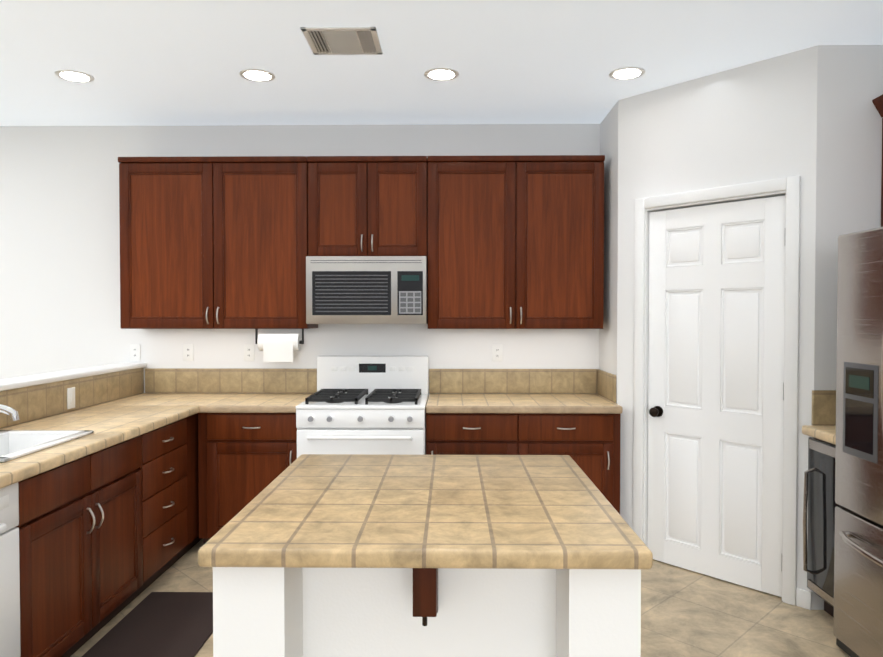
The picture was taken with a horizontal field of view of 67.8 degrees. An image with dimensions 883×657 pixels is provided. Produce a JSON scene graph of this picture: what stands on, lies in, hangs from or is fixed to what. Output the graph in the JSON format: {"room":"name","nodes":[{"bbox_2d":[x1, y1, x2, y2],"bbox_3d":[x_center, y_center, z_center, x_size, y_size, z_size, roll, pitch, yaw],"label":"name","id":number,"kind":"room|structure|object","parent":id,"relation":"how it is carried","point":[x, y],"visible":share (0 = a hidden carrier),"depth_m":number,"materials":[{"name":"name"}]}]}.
{"room":"kitchen","nodes":[
{"label":"kitchen","id":0,"kind":"room"},
{"bbox_2d":[0,363,146,428],"bbox_3d":[-2.156,0.831,2.637,0.195,1.120,3.840,0,1,1],"label":"wall","id":1,"kind":"structure","parent":0,"point":[26,381],"depth_m":3.62,"materials":[{"name":"white paint"}]},
{"bbox_2d":[0,368,143,428],"bbox_3d":[-2.084,0.389,2.780,0.012,0.177,3.504,0,1,1],"label":"backsplash","id":2,"kind":"structure","parent":1,"relation":"attached to","point":[32,403],"depth_m":3.61,"materials":[{"name":"tile"}]},
{"bbox_2d":[67,387,74,408],"bbox_3d":[-2.060,0.387,3.657,0.008,0.116,0.072,0,1,1],"label":"outlet","id":3,"kind":"object","parent":2,"relation":"attached to","point":[70,398],"visible":1,"depth_m":3.65,"materials":[{"name":"white plastic"}]},
{"bbox_2d":[0,124,599,395],"bbox_3d":[-1.806,-0.020,4.586,8.960,2.750,0.100,0,1,1],"label":"wall","id":4,"kind":"structure","parent":0,"point":[59,256],"depth_m":4.53,"materials":[{"name":"white paint"}]},
{"bbox_2d":[130,344,140,360],"bbox_3d":[-2.116,0.166,4.539,0.072,0.116,0.008,0,1,1],"label":"electrical outlet","id":5,"kind":"object","parent":4,"relation":"attached to","point":[134,352],"visible":1,"depth_m":4.54,"materials":[{"name":"white plastic"}]},
{"bbox_2d":[183,344,193,360],"bbox_3d":[-1.746,0.166,4.534,0.072,0.116,0.008,0,1,1],"label":"electrical outlet","id":6,"kind":"object","parent":4,"relation":"attached to","point":[188,352],"visible":1,"depth_m":4.53,"materials":[{"name":"white plastic"}]},
{"bbox_2d":[118,156,317,328],"bbox_3d":[-1.455,-0.548,4.337,1.208,1.095,0.362,0,1,1],"label":"upper cabinet","id":7,"kind":"object","parent":4,"relation":"attached to","point":[218,242],"visible":0.98,"depth_m":4.20,"materials":[{"name":"brown wood"}]},
{"bbox_2d":[255,329,303,361],"bbox_3d":[-1.093,0.111,4.438,0.322,0.224,0.118,0,1,1],"label":"paper towel","id":8,"kind":"object","parent":7,"relation":"attached to","point":[277,347],"visible":0.92,"depth_m":4.38,"materials":[{"name":"white paper"}]},
{"bbox_2d":[145,368,316,392],"bbox_3d":[-1.448,0.360,4.530,1.198,0.169,0.012,0,1,1],"label":"backsplash","id":9,"kind":"structure","parent":4,"relation":"attached to","point":[198,380],"depth_m":4.53,"materials":[{"name":"tile"}]},
{"bbox_2d":[244,344,253,360],"bbox_3d":[-1.327,0.166,4.528,0.072,0.116,0.008,0,1,1],"label":"electrical outlet","id":10,"kind":"object","parent":4,"relation":"attached to","point":[248,352],"visible":1,"depth_m":4.53,"materials":[{"name":"white plastic"}]},
{"bbox_2d":[307,156,427,258],"bbox_3d":[-0.469,-0.778,4.319,0.760,0.635,0.362,0,1,1],"label":"upper cabinet","id":11,"kind":"object","parent":4,"relation":"attached to","point":[367,205],"visible":0.96,"depth_m":4.18,"materials":[{"name":"brown wood"}]},
{"bbox_2d":[306,256,427,323],"bbox_3d":[-0.469,-0.245,4.310,0.756,0.425,0.400,0,1,1],"label":"microwave","id":12,"kind":"object","parent":11,"relation":"attached to","point":[366,289],"visible":0.98,"depth_m":4.11,"materials":[{"name":"grey metal"}]},
{"bbox_2d":[492,344,502,360],"bbox_3d":[0.383,0.166,4.503,0.072,0.116,0.008,0,1,1],"label":"electrical outlet","id":13,"kind":"object","parent":4,"relation":"attached to","point":[497,352],"visible":1,"depth_m":4.50,"materials":[{"name":"white plastic"}]},
{"bbox_2d":[429,369,596,393],"bbox_3d":[0.489,0.361,4.503,1.147,0.169,0.012,0,1,1],"label":"backsplash","id":14,"kind":"structure","parent":4,"relation":"attached to","point":[542,381],"depth_m":4.50,"materials":[{"name":"tile"}]},
{"bbox_2d":[427,155,604,328],"bbox_3d":[0.473,-0.548,4.310,1.120,1.095,0.362,0,1,1],"label":"upper cabinet","id":15,"kind":"object","parent":4,"relation":"attached to","point":[515,241],"visible":1,"depth_m":4.17,"materials":[{"name":"brown wood"}]},
{"bbox_2d":[0,0,882,125],"bbox_3d":[-1.856,-1.359,1.011,8.960,0.060,7.400,0,1,1],"label":"ceiling","id":16,"kind":"structure","parent":0,"point":[160,62],"depth_m":3.29,"materials":[{"name":"white paint"}]},
{"bbox_2d":[55,70,93,82],"bbox_3d":[-2.000,-1.374,3.583,0.190,0.007,0.190,0,1,1],"label":"recessed light","id":17,"kind":"object","parent":16,"relation":"in","point":[75,76],"visible":1,"depth_m":3.57,"materials":[{"name":"white glass"}]},
{"bbox_2d":[239,69,274,81],"bbox_3d":[-1.000,-1.374,3.569,0.190,0.007,0.190,0,1,1],"label":"recessed light","id":18,"kind":"object","parent":16,"relation":"in","point":[258,75],"visible":1,"depth_m":3.56,"materials":[{"name":"white glass"}]},
{"bbox_2d":[300,27,382,54],"bbox_3d":[-0.466,-1.362,3.122,0.344,0.014,0.300,0,1,1],"label":"ceiling vent","id":19,"kind":"object","parent":16,"relation":"in","point":[342,40],"visible":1,"depth_m":3.10,"materials":[{"name":"white metal"}]},
{"bbox_2d":[424,67,458,80],"bbox_3d":[0.000,-1.374,3.555,0.190,0.007,0.190,0,1,1],"label":"recessed light","id":20,"kind":"object","parent":16,"relation":"in","point":[441,74],"visible":1,"depth_m":3.54,"materials":[{"name":"white glass"}]},
{"bbox_2d":[609,66,645,79],"bbox_3d":[1.000,-1.373,3.541,0.190,0.007,0.190,0,1,1],"label":"recessed light","id":21,"kind":"object","parent":16,"relation":"in","point":[627,73],"visible":1,"depth_m":3.53,"materials":[{"name":"white glass"}]},
{"bbox_2d":[70,538,849,656],"bbox_3d":[-1.856,1.451,1.064,8.960,0.060,7.400,0,1,1],"label":"floor","id":22,"kind":"structure","parent":0,"point":[686,613],"depth_m":3.13,"materials":[{"name":"tile"}]},
{"bbox_2d":[0,482,20,656],"bbox_3d":[-1.781,0.971,2.024,0.637,0.863,0.598,0,1,1],"label":"dishwasher","id":23,"kind":"object","parent":22,"relation":"on","point":[9,584],"visible":0.88,"depth_m":2.26,"materials":[{"name":"white metal"}]},
{"bbox_2d":[16,473,147,656],"bbox_3d":[-1.785,1.058,2.791,0.607,0.660,0.928,0,1,1],"label":"base cabinet","id":24,"kind":"object","parent":22,"relation":"on","point":[107,535],"depth_m":2.69,"materials":[{"name":"brown wood"}]},
{"bbox_2d":[43,416,191,586],"bbox_3d":[-1.775,0.943,3.497,0.607,0.864,0.613,0,1,1],"label":"base cabinet","id":25,"kind":"object","parent":22,"relation":"on","point":[164,453],"depth_m":3.47,"materials":[{"name":"brown wood"}]},
{"bbox_2d":[82,592,212,656],"bbox_3d":[-1.281,1.387,2.505,0.470,0.012,1.800,0,1,1],"label":"kitchen mat","id":26,"kind":"object","parent":22,"relation":"on","point":[165,624],"visible":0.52,"depth_m":3.00,"materials":[{"name":"brown rubber"}]},
{"bbox_2d":[192,413,201,546],"bbox_3d":[-1.774,0.929,4.246,0.587,0.864,0.609,0,1,1],"label":"base cabinet","id":27,"kind":"object","parent":22,"relation":"on","point":[195,480],"depth_m":3.97,"materials":[{"name":"brown wood"}]},
{"bbox_2d":[0,393,227,488],"bbox_3d":[-1.760,0.501,2.784,0.660,0.044,3.518,0,1,1],"label":"countertop","id":28,"kind":"structure","parent":27,"relation":"on","point":[112,423],"depth_m":3.25,"materials":[{"name":"tile"}]},
{"bbox_2d":[0,404,19,420],"bbox_3d":[-1.888,0.367,2.768,0.275,0.194,0.293,0,1,1],"label":"faucet","id":29,"kind":"object","parent":28,"relation":"on","point":[11,412],"visible":1,"depth_m":2.71,"materials":[{"name":"silver metal"}]},
{"bbox_2d":[0,430,93,462],"bbox_3d":[-1.813,0.571,2.682,0.470,0.209,0.600,0,1,1],"label":"sink","id":30,"kind":"object","parent":28,"relation":"in","point":[14,444],"visible":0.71,"depth_m":2.94,"materials":[{"name":"white ceramic"}]},
{"bbox_2d":[198,413,296,544],"bbox_3d":[-1.158,0.929,4.221,0.605,0.865,0.642,0,1,1],"label":"base cabinet","id":31,"kind":"object","parent":22,"relation":"on","point":[244,459],"visible":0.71,"depth_m":3.94,"materials":[{"name":"brown wood"}]},
{"bbox_2d":[204,393,313,412],"bbox_3d":[-1.131,0.474,4.215,0.556,0.044,0.638,0,1,1],"label":"countertop","id":32,"kind":"structure","parent":31,"relation":"on","point":[235,402],"depth_m":3.99,"materials":[{"name":"tile"}]},
{"bbox_2d":[296,356,428,457],"bbox_3d":[-0.472,0.778,4.152,0.760,1.170,0.721,0,1,1],"label":"range","id":33,"kind":"object","parent":22,"relation":"on","point":[371,405],"visible":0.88,"depth_m":3.86,"materials":[{"name":"white metal"},{"name":"black cast iron"}]},
{"bbox_2d":[198,454,652,656],"bbox_3d":[-0.032,0.948,2.018,1.040,0.910,1.040,0,1,1],"label":"kitchen island","id":34,"kind":"object","parent":22,"relation":"on","point":[333,555],"visible":1,"depth_m":1.73,"materials":[{"name":"beige tile"}]},
{"bbox_2d":[426,413,620,513],"bbox_3d":[0.491,0.930,4.197,1.160,0.865,0.642,0,1,1],"label":"base cabinet","id":35,"kind":"object","parent":22,"relation":"on","point":[589,444],"visible":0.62,"depth_m":3.91,"materials":[{"name":"brown wood"}]},
{"bbox_2d":[426,394,622,413],"bbox_3d":[0.491,0.474,4.192,1.161,0.044,0.638,0,1,1],"label":"countertop","id":36,"kind":"structure","parent":35,"relation":"on","point":[531,403],"depth_m":3.95,"materials":[{"name":"tile"}]},
{"bbox_2d":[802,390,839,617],"bbox_3d":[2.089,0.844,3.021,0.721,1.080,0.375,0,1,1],"label":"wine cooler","id":37,"kind":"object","parent":22,"relation":"on","point":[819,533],"visible":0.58,"depth_m":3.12,"materials":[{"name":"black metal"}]},
{"bbox_2d":[833,227,882,656],"bbox_3d":[2.009,0.498,2.367,0.817,1.797,0.908,0,1,1],"label":"refrigerator","id":38,"kind":"object","parent":22,"relation":"on","point":[858,588],"visible":1,"depth_m":2.65,"materials":[{"name":"grey metal"}]},
{"bbox_2d":[599,101,617,403],"bbox_3d":[1.125,-0.014,4.250,0.100,2.750,0.490,0,1,1],"label":"wall","id":39,"kind":"structure","parent":0,"point":[608,331],"depth_m":4.18,"materials":[{"name":"white paint"}]},
{"bbox_2d":[597,369,615,402],"bbox_3d":[1.067,0.365,4.258,0.012,0.169,0.482,0,1,1],"label":"backsplash","id":40,"kind":"object","parent":39,"relation":"attached to","point":[606,384],"visible":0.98,"depth_m":4.22,"materials":[{"name":"tile"}]},
{"bbox_2d":[617,45,817,609],"bbox_3d":[1.481,-0.003,3.636,0.100,2.750,1.098,-1,1,-43],"label":"wall","id":41,"kind":"structure","parent":0,"point":[752,122],"depth_m":3.51,"materials":[{"name":"white paint"}]},
{"bbox_2d":[647,195,785,596],"bbox_3d":[1.468,0.344,3.590,0.107,2.042,0.763,-1,1,-43],"label":"pantry door","id":42,"kind":"structure","parent":41,"relation":"in","point":[716,378],"depth_m":3.58,"materials":[{"name":"white wood"}]},
{"bbox_2d":[633,176,800,605],"bbox_3d":[1.493,0.307,3.617,0.119,2.132,0.906,-1,1,-43],"label":"door frame","id":43,"kind":"structure","parent":41,"relation":"attached to","point":[789,187],"depth_m":3.38,"materials":[{"name":"white wood"}]},
{"bbox_2d":[796,588,811,609],"bbox_3d":[1.440,1.328,3.623,0.012,0.090,1.098,-1,1,-43],"label":"baseboard","id":44,"kind":"structure","parent":41,"relation":"attached to","point":[803,598],"depth_m":3.24,"materials":[{"name":"white wood"}]},
{"bbox_2d":[812,45,882,609],"bbox_3d":[2.137,0.005,3.245,0.638,2.750,0.100,0,1,1],"label":"wall","id":45,"kind":"structure","parent":0,"point":[849,145],"depth_m":3.18,"materials":[{"name":"white paint"}]},
{"bbox_3d":[2.472,0.049,0.876,0.100,2.750,7.200,0,1,1],"label":"wall","id":46,"kind":"structure","parent":0,"visible":0},
{"bbox_2d":[872,95,882,226],"bbox_3d":[2.256,-0.749,2.496,0.372,0.685,1.360,0,1,1],"label":"upper cabinet","id":47,"kind":"object","parent":46,"relation":"attached to","point":[878,103],"visible":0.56,"depth_m":3.17,"materials":[{"name":"brown wood"}]}
]}

